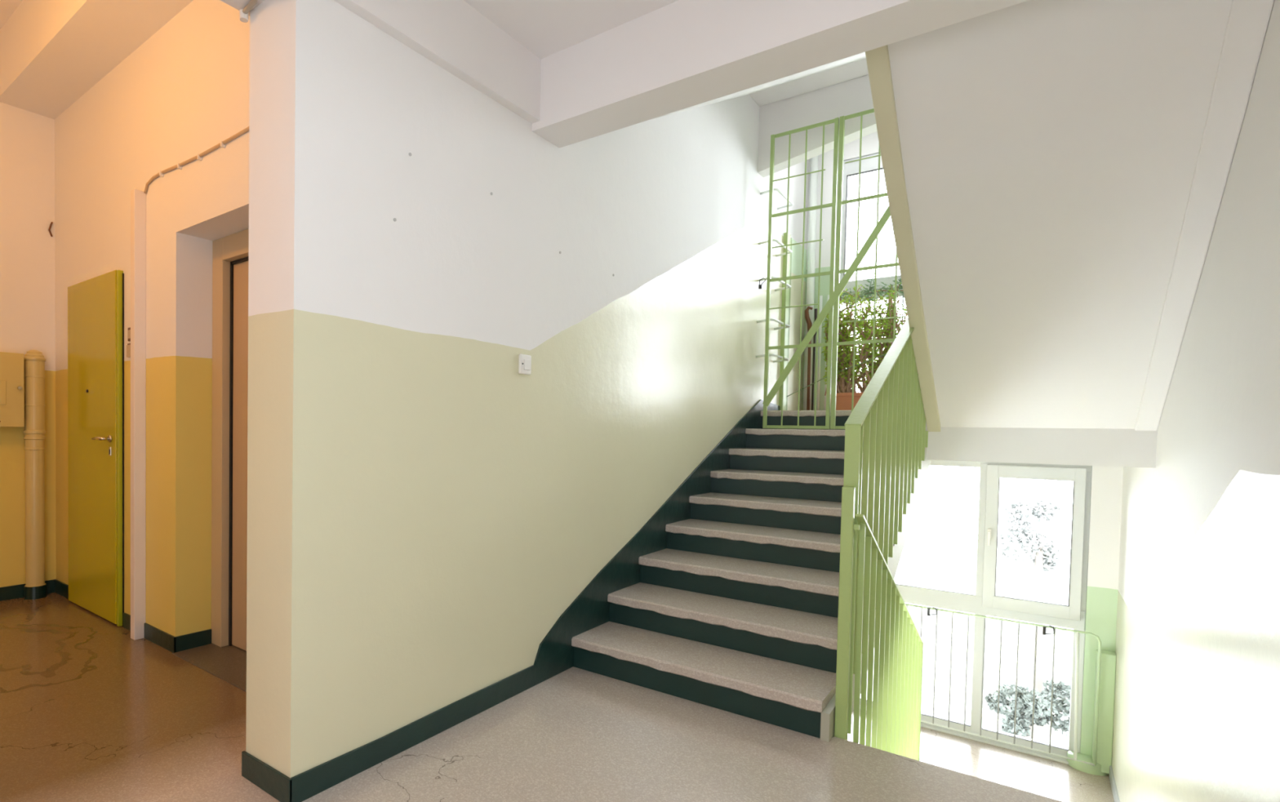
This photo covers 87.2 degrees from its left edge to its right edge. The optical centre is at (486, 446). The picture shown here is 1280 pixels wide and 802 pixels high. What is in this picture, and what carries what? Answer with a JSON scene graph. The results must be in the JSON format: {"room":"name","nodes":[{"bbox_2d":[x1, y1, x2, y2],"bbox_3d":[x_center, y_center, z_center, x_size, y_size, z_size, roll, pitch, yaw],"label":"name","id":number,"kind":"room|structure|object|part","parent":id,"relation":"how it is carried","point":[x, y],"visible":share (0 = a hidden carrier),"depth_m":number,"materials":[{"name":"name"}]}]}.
{"room":"apartment building stairwell","nodes":[
{"label":"apartment building stairwell","id":0,"kind":"room"},
{"bbox_2d":[0,0,22,29],"bbox_3d":[-2.765,-2.783,2.348,3.860,0.150,3.700,2,2,40],"label":"ceiling","id":1,"kind":"structure","parent":0,"point":[7,7],"depth_m":4.12,"materials":[{"name":"paint"}]},
{"bbox_2d":[0,0,193,119],"bbox_3d":[-1.938,-2.538,3.482,3.320,0.480,0.345,2,2,40],"label":"ceiling beam","id":2,"kind":"structure","parent":1,"relation":"attached to","point":[53,52],"depth_m":3.87,"materials":[{"name":"paint"}]},
{"bbox_2d":[220,0,541,123],"bbox_3d":[-1.187,-2.098,1.547,0.345,1.225,4.090,2,2,40],"label":"ceiling beam","id":3,"kind":"structure","parent":1,"relation":"attached to","point":[454,35],"depth_m":2.61,"materials":[{"name":"paint"}]},
{"bbox_2d":[0,102,56,587],"bbox_3d":[-4.213,-0.765,3.596,0.200,4.100,3.300,2,2,40],"label":"wall","id":4,"kind":"structure","parent":0,"point":[27,138],"depth_m":4.59,"materials":[{"name":"paint"}]},
{"bbox_2d":[0,351,24,427],"bbox_3d":[-3.412,-0.383,4.291,0.154,0.504,0.605,2,2,40],"label":"electrical box","id":5,"kind":"object","parent":4,"relation":"attached to","point":[11,365],"visible":1,"depth_m":4.43,"materials":[{"name":"beige paint"}]},
{"bbox_2d":[0,579,54,601],"bbox_3d":[-4.186,1.040,3.549,0.011,0.095,3.220,2,2,40],"label":"baseboard","id":6,"kind":"structure","parent":4,"relation":"attached to","point":[10,593],"depth_m":4.59,"materials":[{"name":"green paint"}]},
{"bbox_2d":[22,350,46,599],"bbox_3d":[-3.184,0.196,4.604,0.136,1.752,0.136,2,2,40],"label":"pipe","id":7,"kind":"object","parent":4,"relation":"attached to","point":[34,432],"visible":0.97,"depth_m":4.56,"materials":[{"name":"beige paint"}]},
{"bbox_2d":[48,222,53,236],"bbox_3d":[-3.121,-1.560,4.680,0.020,0.106,0.034,1,2,14],"label":"wall hook","id":8,"kind":"object","parent":4,"relation":"attached to","point":[51,223],"visible":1,"depth_m":4.67,"materials":[{"name":"black metal"}]},
{"bbox_2d":[54,0,249,636],"bbox_3d":[-1.761,-0.736,3.900,3.524,4.100,0.480,2,2,40],"label":"wall","id":9,"kind":"structure","parent":0,"point":[184,91],"depth_m":3.63,"materials":[{"name":"paint"}]},
{"bbox_2d":[54,579,68,599],"bbox_3d":[-3.031,1.026,4.675,0.330,0.095,0.011,2,2,40],"label":"baseboard","id":10,"kind":"structure","parent":9,"relation":"attached to","point":[61,588],"depth_m":4.68,"materials":[{"name":"green paint"}]},
{"bbox_2d":[67,270,124,626],"bbox_3d":[-2.562,0.007,4.206,0.859,2.172,0.100,2,2,40],"label":"door","id":11,"kind":"structure","parent":9,"relation":"in","point":[95,305],"depth_m":4.16,"materials":[{"name":"green paint"}]},
{"bbox_3d":[-2.376,-0.049,4.026,0.173,0.044,0.065,2,2,40],"label":"handle","id":12,"kind":"part","parent":11,"relation":"part of","materials":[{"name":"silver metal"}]},
{"bbox_3d":[-2.312,0.030,4.011,0.030,0.055,0.007,2,2,40],"label":"lock plate","id":13,"kind":"part","parent":11,"relation":"part of","materials":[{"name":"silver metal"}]},
{"bbox_2d":[123,613,130,631],"bbox_3d":[-2.120,1.064,3.908,0.243,0.090,0.011,2,2,40],"label":"baseboard","id":14,"kind":"structure","parent":9,"relation":"in","point":[126,618],"depth_m":3.94,"materials":[{"name":"green paint"}]},
{"bbox_2d":[126,343,130,357],"bbox_3d":[-2.101,-0.571,3.864,0.110,0.082,0.016,2,2,40],"label":"doorbell","id":15,"kind":"object","parent":9,"relation":"attached to","point":[128,346],"visible":0.46,"depth_m":3.87,"materials":[{"name":"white plastic"}]},
{"bbox_2d":[128,327,130,342],"bbox_3d":[-2.106,-0.665,3.869,0.070,0.080,0.014,2,2,40],"label":"name plate","id":16,"kind":"object","parent":9,"relation":"attached to","point":[129,328],"visible":0.51,"depth_m":3.87,"materials":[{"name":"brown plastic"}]},
{"bbox_2d":[130,189,146,640],"bbox_3d":[-2.003,-0.170,3.756,0.056,2.570,0.065,2,2,40],"label":"trim","id":17,"kind":"structure","parent":9,"relation":"attached to","point":[138,197],"depth_m":3.74,"materials":[{"name":"white paint"}]},
{"bbox_2d":[143,622,175,653],"bbox_3d":[-1.839,1.076,3.673,0.385,0.088,0.011,2,2,40],"label":"baseboard","id":18,"kind":"structure","parent":9,"relation":"attached to","point":[157,637],"depth_m":3.67,"materials":[{"name":"green paint"}]},
{"bbox_2d":[173,629,212,653],"bbox_3d":[-1.629,1.081,3.633,0.010,0.088,0.221,2,2,40],"label":"baseboard","id":19,"kind":"structure","parent":9,"relation":"attached to","point":[191,641],"depth_m":3.62,"materials":[{"name":"green paint"}]},
{"bbox_2d":[143,126,248,193],"bbox_3d":[-1.302,-1.470,3.176,1.688,0.113,0.020,2,2,40],"label":"cable","id":20,"kind":"object","parent":9,"relation":"attached to","point":[199,157],"visible":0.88,"depth_m":3.30,"materials":[{"name":"beige plastic"}]},
{"bbox_2d":[211,228,248,651],"bbox_3d":[-1.063,0.001,3.357,1.162,2.269,0.130,2,2,40],"label":"door","id":21,"kind":"structure","parent":9,"relation":"in","point":[230,253],"depth_m":3.62,"materials":[{"name":"beige paint"}]},
{"bbox_3d":[-1.209,0.062,3.503,0.493,2.124,0.055,2,2,40],"label":"lift door panel","id":22,"kind":"part","parent":21,"relation":"part of","materials":[{"name":"brown metal"}]},
{"bbox_2d":[172,644,246,692],"bbox_3d":[-1.169,1.189,3.321,1.110,0.104,0.350,2,2,40],"label":"floor","id":23,"kind":"structure","parent":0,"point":[228,664],"depth_m":3.44,"materials":[{"name":"stone"}]},
{"bbox_2d":[245,0,808,778],"bbox_3d":[1.236,0.293,4.560,0.276,8.100,6.135,2,2,40],"label":"wall","id":24,"kind":"structure","parent":0,"point":[424,509],"depth_m":2.67,"materials":[{"name":"paint"}]},
{"bbox_2d":[239,0,257,22],"bbox_3d":[-0.721,-1.541,2.036,0.049,0.168,0.499,0,2,-26],"label":"conduit","id":25,"kind":"object","parent":24,"relation":"attached to","point":[243,13],"visible":1,"depth_m":2.22,"materials":[{"name":"beige plastic"}]},
{"bbox_2d":[241,751,291,801],"bbox_3d":[-0.754,1.132,2.231,0.298,0.093,0.011,2,2,40],"label":"baseboard","id":26,"kind":"structure","parent":24,"relation":"attached to","point":[273,782],"depth_m":2.22,"materials":[{"name":"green paint"}]},
{"bbox_2d":[518,354,531,375],"bbox_3d":[0.182,-0.382,3.043,0.021,0.092,0.084,2,2,40],"label":"light switch","id":27,"kind":"object","parent":24,"relation":"attached to","point":[524,361],"visible":1,"depth_m":3.03,"materials":[{"name":"white plastic"}]},
{"bbox_2d":[288,400,779,801],"bbox_3d":[1.042,0.386,4.111,0.011,1.535,5.215,2,2,40],"label":"baseboard","id":28,"kind":"structure","parent":24,"relation":"attached to","point":[589,610],"depth_m":3.37,"materials":[{"name":"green paint"}]},
{"bbox_2d":[755,188,793,363],"bbox_3d":[2.511,-1.457,5.680,0.151,1.407,0.500,2,2,40],"label":"ladder","id":29,"kind":"object","parent":24,"relation":"attached to","point":[788,286],"visible":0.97,"depth_m":5.60,"materials":[{"name":"silver metal"}]},
{"bbox_2d":[778,232,806,410],"bbox_3d":[2.991,-1.151,6.339,0.035,1.660,0.740,2,2,40],"label":"door","id":30,"kind":"structure","parent":24,"relation":"in","point":[794,260],"depth_m":6.31,"materials":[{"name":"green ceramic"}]},
{"bbox_3d":[3.058,-1.823,6.403,0.015,0.320,0.540,2,2,40],"label":"panel","id":31,"kind":"part","parent":30,"relation":"part of","materials":[{"name":"green paint"}]},
{"bbox_2d":[786,354,885,396],"bbox_3d":[3.763,-0.737,5.462,2.372,0.622,0.027,2,2,40],"label":"handrail","id":32,"kind":"object","parent":24,"relation":"attached to","point":[884,354],"visible":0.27,"depth_m":5.92,"materials":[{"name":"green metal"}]},
{"bbox_2d":[0,592,1062,801],"bbox_3d":[-1.461,1.280,2.146,6.000,0.220,4.574,2,2,40],"label":"floor","id":33,"kind":"structure","parent":0,"point":[90,712],"depth_m":2.56,"materials":[{"name":"stone"}]},
{"bbox_2d":[571,410,930,742],"bbox_3d":[1.957,0.493,4.240,1.228,1.540,3.214,2,2,40],"label":"staircase","id":34,"kind":"structure","parent":33,"relation":"on","point":[738,614],"depth_m":3.57,"materials":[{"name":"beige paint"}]},
{"bbox_2d":[762,108,906,429],"bbox_3d":[2.695,-1.317,4.976,1.076,2.370,0.034,2,2,40],"label":"security gate","id":35,"kind":"object","parent":34,"relation":"on","point":[836,286],"visible":0.72,"depth_m":5.01,"materials":[{"name":"green metal"}]},
{"bbox_2d":[758,278,765,288],"bbox_3d":[2.245,-1.328,5.309,0.058,0.089,0.016,2,2,36],"label":"padlock","id":36,"kind":"object","parent":35,"relation":"hanging from","point":[759,285],"visible":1,"depth_m":5.31,"materials":[{"name":"metal"}]},
{"bbox_3d":[2.299,-1.333,5.312,0.025,2.370,0.025,2,2,40],"label":"post","id":37,"kind":"part","parent":35,"relation":"part of","materials":[{"name":"green metal"}]},
{"bbox_3d":[2.459,-0.154,5.195,0.441,0.024,0.012,2,2,40],"label":"rail","id":38,"kind":"part","parent":35,"relation":"part of","materials":[{"name":"green metal"}]},
{"bbox_3d":[2.469,-0.794,5.177,0.441,0.024,0.012,2,2,40],"label":"rail","id":39,"kind":"part","parent":35,"relation":"part of","materials":[{"name":"green metal"}]},
{"bbox_3d":[2.477,-1.342,5.161,0.441,0.024,0.012,2,2,40],"label":"rail","id":40,"kind":"part","parent":35,"relation":"part of","materials":[{"name":"green metal"}]},
{"bbox_3d":[2.485,-1.862,5.146,0.441,0.024,0.012,2,2,40],"label":"rail","id":41,"kind":"part","parent":35,"relation":"part of","materials":[{"name":"green metal"}]},
{"bbox_3d":[2.495,-2.497,5.128,0.441,0.024,0.012,2,2,40],"label":"rail","id":42,"kind":"part","parent":35,"relation":"part of","materials":[{"name":"green metal"}]},
{"bbox_3d":[2.656,-1.319,5.012,0.026,2.370,0.025,2,2,40],"label":"post","id":43,"kind":"part","parent":35,"relation":"part of","materials":[{"name":"green metal"}]},
{"bbox_3d":[2.683,-1.318,4.989,0.030,2.370,0.030,2,2,40],"label":"post","id":44,"kind":"part","parent":35,"relation":"part of","materials":[{"name":"green metal"}]},
{"bbox_3d":[2.873,-0.137,4.847,0.515,0.024,0.012,2,2,40],"label":"rail","id":45,"kind":"part","parent":35,"relation":"part of","materials":[{"name":"green metal"}]},
{"bbox_3d":[2.910,-2.481,4.780,0.515,0.024,0.012,2,2,40],"label":"rail","id":46,"kind":"part","parent":35,"relation":"part of","materials":[{"name":"green metal"}]},
{"bbox_3d":[2.900,-1.845,4.798,0.515,0.024,0.012,2,2,40],"label":"rail","id":47,"kind":"part","parent":35,"relation":"part of","materials":[{"name":"green metal"}]},
{"bbox_3d":[2.883,-0.778,4.829,0.515,0.024,0.012,2,2,40],"label":"rail","id":48,"kind":"part","parent":35,"relation":"part of","materials":[{"name":"green metal"}]},
{"bbox_3d":[2.892,-1.326,4.813,0.515,0.024,0.012,2,2,40],"label":"rail","id":49,"kind":"part","parent":35,"relation":"part of","materials":[{"name":"green metal"}]},
{"bbox_2d":[843,318,928,734],"bbox_3d":[2.402,-0.031,3.756,0.062,2.428,2.764,2,2,40],"label":"stair railing","id":50,"kind":"object","parent":34,"relation":"on","point":[889,415],"visible":0.59,"depth_m":3.28,"materials":[{"name":"green metal"}]},
{"bbox_3d":[2.411,-0.672,3.737,0.062,1.145,2.762,2,2,40],"label":"handrail","id":51,"kind":"part","parent":50,"relation":"part of","materials":[{"name":"green metal"}]},
{"bbox_2d":[464,0,678,58],"bbox_3d":[-0.179,-1.848,0.710,2.380,0.245,4.300,2,2,40],"label":"ceiling","id":52,"kind":"structure","parent":0,"point":[546,28],"depth_m":2.70,"materials":[{"name":"paint"}]},
{"bbox_2d":[532,0,1028,147],"bbox_3d":[1.203,-1.741,2.359,2.380,0.610,0.232,2,2,40],"label":"ceiling beam","id":53,"kind":"structure","parent":52,"relation":"attached to","point":[679,55],"depth_m":2.54,"materials":[{"name":"paint"}]},
{"bbox_2d":[652,52,866,119],"bbox_3d":[1.714,-2.260,3.829,1.240,1.540,2.720,2,2,40],"label":"ceiling","id":54,"kind":"structure","parent":0,"point":[862,55],"depth_m":4.05,"materials":[{"name":"white paint"}]},
{"bbox_2d":[802,131,1123,756],"bbox_3d":[4.220,0.297,6.046,2.380,8.100,0.280,2,2,40],"label":"wall","id":55,"kind":"structure","parent":0,"point":[1106,494],"depth_m":5.29,"materials":[{"name":"paint"}]},
{"bbox_2d":[834,153,904,392],"bbox_3d":[4.199,-1.538,5.811,2.039,2.500,0.256,2,2,40],"label":"window","id":56,"kind":"structure","parent":55,"relation":"in","point":[868,165],"depth_m":6.34,"materials":[{"name":"white plastic"}]},
{"bbox_2d":[824,277,904,395],"bbox_3d":[3.700,-1.011,6.005,1.049,1.062,0.172,2,2,40],"label":"climbing plant","id":57,"kind":"object","parent":56,"relation":"attached to","point":[868,293],"visible":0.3,"depth_m":6.07,"materials":[{"name":"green plant"}]},
{"bbox_3d":[4.175,-0.896,5.779,1.996,1.059,0.160,2,2,40],"label":"window guard rail","id":58,"kind":"part","parent":56,"relation":"part of","materials":[{"name":"green metal"}]},
{"bbox_2d":[859,460,1101,766],"bbox_3d":[4.154,1.341,5.893,2.039,2.500,0.256,2,2,40],"label":"window","id":59,"kind":"structure","parent":55,"relation":"in","point":[984,602],"depth_m":5.60,"materials":[{"name":"white plastic"}]},
{"bbox_2d":[927,607,937,616],"bbox_3d":[3.997,1.482,5.852,0.074,0.085,0.017,2,2,40],"label":"hook","id":60,"kind":"object","parent":59,"relation":"attached to","point":[928,610],"visible":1,"depth_m":5.86,"materials":[{"name":"black metal"}]},
{"bbox_3d":[4.115,2.577,5.974,1.950,0.022,0.080,2,2,40],"label":"sill","id":61,"kind":"part","parent":59,"relation":"part of","materials":[{"name":"white stone"}]},
{"bbox_3d":[4.130,1.982,5.861,1.996,1.059,0.160,2,2,40],"label":"window guard rail","id":62,"kind":"part","parent":59,"relation":"part of","materials":[{"name":"metal"}]},
{"bbox_3d":[4.368,0.790,5.672,0.027,0.140,0.055,2,2,40],"label":"handle","id":63,"kind":"part","parent":59,"relation":"part of","materials":[{"name":"white plastic"}]},
{"bbox_3d":[4.620,0.793,5.527,0.640,1.250,0.052,2,2,40],"label":"sash","id":64,"kind":"part","parent":59,"relation":"part of","materials":[{"name":"white plastic"}]},
{"bbox_2d":[1042,626,1054,635],"bbox_3d":[4.603,1.506,5.343,0.074,0.085,0.017,2,2,40],"label":"hook","id":65,"kind":"object","parent":59,"relation":"attached to","point":[1044,628],"visible":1,"depth_m":5.35,"materials":[{"name":"black metal"}]},
{"bbox_3d":[4.584,1.515,5.362,0.020,0.065,0.012,2,2,40],"label":"plate","id":66,"kind":"part","parent":65,"relation":"part of","materials":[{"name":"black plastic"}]},
{"bbox_2d":[847,710,1114,801],"bbox_3d":[3.723,2.684,5.567,2.380,0.180,1.390,2,2,40],"label":"floor","id":67,"kind":"structure","parent":0,"point":[1055,780],"depth_m":5.29,"materials":[{"name":"stone"}]},
{"bbox_2d":[1066,649,1115,776],"bbox_3d":[4.871,2.130,5.258,0.260,0.980,0.130,2,2,40],"label":"duct","id":68,"kind":"object","parent":67,"relation":"on","point":[1108,662],"visible":0.83,"depth_m":5.18,"materials":[{"name":"green metal"}]},
{"bbox_3d":[2.843,2.090,3.460,1.046,1.460,2.954,2,2,40],"label":"staircase","id":69,"kind":"structure","parent":67,"relation":"on","visible":0},
{"bbox_2d":[834,486,924,760],"bbox_3d":[2.158,1.222,3.495,0.080,2.138,2.142,2,2,40],"label":"stair railing","id":70,"kind":"object","parent":69,"relation":"on","point":[899,660],"visible":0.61,"depth_m":3.03,"materials":[{"name":"green metal"}]},
{"bbox_3d":[2.181,0.786,3.464,0.030,1.050,2.125,2,2,40],"label":"handrail","id":71,"kind":"part","parent":70,"relation":"part of","materials":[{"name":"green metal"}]},
{"bbox_2d":[925,422,1157,433],"bbox_3d":[4.034,-0.181,4.837,1.140,0.159,1.800,2,2,40],"label":"ceiling","id":72,"kind":"structure","parent":0,"point":[961,429],"depth_m":4.09,"materials":[{"name":"white paint"}]},
{"bbox_2d":[926,431,1156,468],"bbox_3d":[3.548,-0.062,4.242,1.110,0.340,0.240,2,2,40],"label":"ceiling beam","id":73,"kind":"structure","parent":72,"relation":"attached to","point":[1087,449],"depth_m":4.10,"materials":[{"name":"white paint"}]},
{"bbox_2d":[865,0,1274,431],"bbox_3d":[2.614,-1.123,3.080,1.110,2.108,2.715,2,2,40],"label":"staircase","id":74,"kind":"structure","parent":72,"relation":"on","point":[1055,171],"depth_m":2.81,"materials":[{"name":"white paint"}]},
{"bbox_2d":[1111,0,1279,801],"bbox_3d":[2.382,0.388,1.857,0.200,8.100,9.100,2,2,40],"label":"wall","id":75,"kind":"structure","parent":0,"point":[1197,713],"depth_m":2.47,"materials":[{"name":"paint"}]},
{"bbox_2d":[1109,765,1119,801],"bbox_3d":[4.561,2.581,4.718,0.012,0.100,1.170,2,2,40],"label":"baseboard","id":76,"kind":"structure","parent":75,"relation":"attached to","point":[1116,798],"depth_m":4.91,"materials":[{"name":"grey paint"}]},
{"bbox_3d":[3.668,-3.427,5.291,2.880,0.730,2.100,2,2,40],"label":"ceiling","id":77,"kind":"structure","parent":0,"visible":0},
{"bbox_2d":[749,58,868,106],"bbox_3d":[3.103,-2.960,4.564,2.380,0.340,0.250,2,2,40],"label":"ceiling beam","id":78,"kind":"structure","parent":77,"relation":"attached to","point":[859,68],"depth_m":5.05,"materials":[{"name":"paint"}]},
{"bbox_2d":[757,74,877,177],"bbox_3d":[2.816,-2.684,5.075,1.300,0.830,0.145,2,2,40],"label":"ceiling beam","id":79,"kind":"structure","parent":77,"relation":"attached to","point":[854,95],"depth_m":5.19,"materials":[{"name":"paint"}]},
{"bbox_3d":[3.285,-0.220,5.796,1.240,0.159,1.295,2,2,40],"label":"floor","id":80,"kind":"structure","parent":0,"visible":0},
{"bbox_2d":[804,306,813,410],"bbox_3d":[3.179,-0.854,6.458,0.048,1.065,0.079,0,2,-31],"label":"stick","id":81,"kind":"object","parent":80,"relation":"on","point":[808,321],"visible":0.72,"depth_m":6.43,"materials":[{"name":"brown wood"}]},
{"bbox_2d":[803,155,818,410],"bbox_3d":[3.243,-1.653,6.525,0.072,2.660,0.070,2,2,40],"label":"pipe","id":82,"kind":"object","parent":80,"relation":"on","point":[814,161],"visible":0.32,"depth_m":6.49,"materials":[{"name":"white metal"}]},
{"bbox_2d":[811,308,817,410],"bbox_3d":[3.231,-0.835,6.416,0.044,1.031,0.036,2,2,40],"label":"stick","id":83,"kind":"object","parent":80,"relation":"on","point":[815,309],"visible":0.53,"depth_m":6.42,"materials":[{"name":"brown wood"}]},
{"bbox_2d":[816,295,822,410],"bbox_3d":[3.326,-0.911,6.519,0.026,1.180,0.025,2,2,40],"label":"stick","id":84,"kind":"object","parent":80,"relation":"on","point":[820,296],"visible":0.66,"depth_m":6.51,"materials":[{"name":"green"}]},
{"bbox_2d":[823,294,829,410],"bbox_3d":[3.379,-0.909,6.474,0.026,1.180,0.025,2,2,40],"label":"pipe","id":85,"kind":"object","parent":80,"relation":"on","point":[825,385],"visible":0.22,"depth_m":6.48,"materials":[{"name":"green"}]},
{"bbox_2d":[830,392,862,410],"bbox_3d":[3.450,-0.401,6.069,0.486,0.190,0.196,2,2,40],"label":"planter","id":86,"kind":"object","parent":80,"relation":"on","point":[843,400],"depth_m":6.06,"materials":[{"name":"ceramic"}]},
{"bbox_2d":[821,284,893,410],"bbox_3d":[3.391,-0.893,5.991,0.591,1.176,0.584,2,2,40],"label":"potted shrub","id":87,"kind":"object","parent":80,"relation":"on","point":[845,353],"visible":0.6,"depth_m":6.00,"materials":[{"name":"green plant"}]},
{"bbox_3d":[3.258,-0.854,6.120,0.144,0.778,0.214,2,2,40],"label":"stem","id":88,"kind":"part","parent":87,"relation":"part of","materials":[{"name":"brown plant"}]},
{"bbox_3d":[3.312,-0.845,6.134,0.208,0.753,0.084,2,2,40],"label":"stem","id":89,"kind":"part","parent":87,"relation":"part of","materials":[{"name":"brown plant"}]},
{"bbox_3d":[3.321,-0.797,6.174,0.041,0.658,0.172,-1,2,-41],"label":"stem","id":90,"kind":"part","parent":87,"relation":"part of","materials":[{"name":"brown plant"}]},
{"bbox_3d":[3.312,-0.820,6.097,0.182,0.711,0.086,0,2,-33],"label":"stem","id":91,"kind":"part","parent":87,"relation":"part of","materials":[{"name":"brown plant"}]},
{"bbox_3d":[3.343,-0.917,6.075,0.127,0.906,0.154,2,2,40],"label":"stem","id":92,"kind":"part","parent":87,"relation":"part of","materials":[{"name":"brown plant"}]},
{"bbox_3d":[3.337,-0.838,6.120,0.224,0.746,0.126,2,2,40],"label":"stem","id":93,"kind":"part","parent":87,"relation":"part of","materials":[{"name":"brown plant"}]},
{"bbox_3d":[3.326,-0.870,6.006,0.129,0.820,0.276,2,2,40],"label":"stem","id":94,"kind":"part","parent":87,"relation":"part of","materials":[{"name":"brown plant"}]},
{"bbox_3d":[3.380,-0.861,6.094,0.332,0.791,0.097,2,2,40],"label":"stem","id":95,"kind":"part","parent":87,"relation":"part of","materials":[{"name":"brown plant"}]},
{"bbox_3d":[3.425,-0.839,6.105,0.245,0.755,0.068,2,2,40],"label":"stem","id":96,"kind":"part","parent":87,"relation":"part of","materials":[{"name":"brown plant"}]},
{"bbox_3d":[3.523,-0.763,6.051,0.373,0.614,0.132,2,2,40],"label":"stem","id":97,"kind":"part","parent":87,"relation":"part of","materials":[{"name":"brown plant"}]},
{"bbox_3d":[3.419,-0.824,5.984,0.145,0.723,0.184,2,2,40],"label":"stem","id":98,"kind":"part","parent":87,"relation":"part of","materials":[{"name":"brown plant"}]},
{"bbox_3d":[3.458,-0.756,5.904,0.134,0.600,0.275,2,2,40],"label":"stem","id":99,"kind":"part","parent":87,"relation":"part of","materials":[{"name":"brown plant"}]},
{"bbox_3d":[3.501,-0.891,6.056,0.412,0.872,0.093,2,2,40],"label":"stem","id":100,"kind":"part","parent":87,"relation":"part of","materials":[{"name":"brown plant"}]},
{"bbox_3d":[3.539,-0.906,6.023,0.104,0.896,0.154,2,2,40],"label":"stem","id":101,"kind":"part","parent":87,"relation":"part of","materials":[{"name":"brown plant"}]},
{"bbox_3d":[3.529,-0.769,5.901,0.152,0.619,0.075,0,2,-23],"label":"stem","id":102,"kind":"part","parent":87,"relation":"part of","materials":[{"name":"brown plant"}]},
{"bbox_3d":[3.582,-0.880,5.997,0.176,0.839,0.048,2,2,40],"label":"stem","id":103,"kind":"part","parent":87,"relation":"part of","materials":[{"name":"brown plant"}]},
{"bbox_3d":[3.585,-0.814,5.947,0.152,0.714,0.093,2,2,40],"label":"stem","id":104,"kind":"part","parent":87,"relation":"part of","materials":[{"name":"brown plant"}]},
{"bbox_2d":[862,269,877,357],"bbox_3d":[3.598,-0.994,6.106,0.187,1.368,0.140,2,2,40],"label":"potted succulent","id":105,"kind":"object","parent":80,"relation":"on","point":[868,281],"visible":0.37,"depth_m":6.10,"materials":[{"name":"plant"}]},
{"bbox_3d":[3.602,-1.035,6.102,0.092,1.261,0.014,2,2,40],"label":"stem","id":106,"kind":"part","parent":105,"relation":"part of","materials":[{"name":"green plant"}]},
{"bbox_2d":[884,282,907,348],"bbox_3d":[3.757,-0.853,5.653,0.514,1.127,0.607,2,2,40],"label":"potted shrub","id":107,"kind":"object","parent":80,"relation":"on","point":[891,301],"visible":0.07,"depth_m":5.71,"materials":[{"name":"green plant"}]},
{"bbox_3d":[3.622,-0.820,5.748,0.117,0.737,0.284,2,2,40],"label":"stem","id":108,"kind":"part","parent":107,"relation":"part of","materials":[{"name":"brown plant"}]},
{"bbox_3d":[3.631,-0.886,5.766,0.096,0.866,0.237,2,2,40],"label":"stem","id":109,"kind":"part","parent":107,"relation":"part of","materials":[{"name":"brown plant"}]},
{"label":"outside","id":110,"kind":"structure","parent":0,"visible":0},
{"bbox_2d":[860,533,1073,748],"bbox_3d":[27.069,9.768,35.534,80.000,0.200,71.000,2,2,40],"label":"ground","id":111,"kind":"structure","parent":110,"point":[939,562],"depth_m":34.03,"materials":[{"name":"white"}]},
{"bbox_2d":[983,680,1071,738],"bbox_3d":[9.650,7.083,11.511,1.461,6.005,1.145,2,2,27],"label":"bush","id":112,"kind":"object","parent":111,"relation":"on","point":[1042,700],"visible":0.8,"depth_m":11.40,"materials":[{"name":"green plant"}]},
{"bbox_2d":[997,496,1070,742],"bbox_3d":[10.344,5.513,12.253,1.592,9.119,1.084,2,2,40],"label":"tree","id":113,"kind":"object","parent":111,"relation":"on","point":[1019,519],"visible":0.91,"depth_m":12.20,"materials":[{"name":"grey plant"}]}
]}

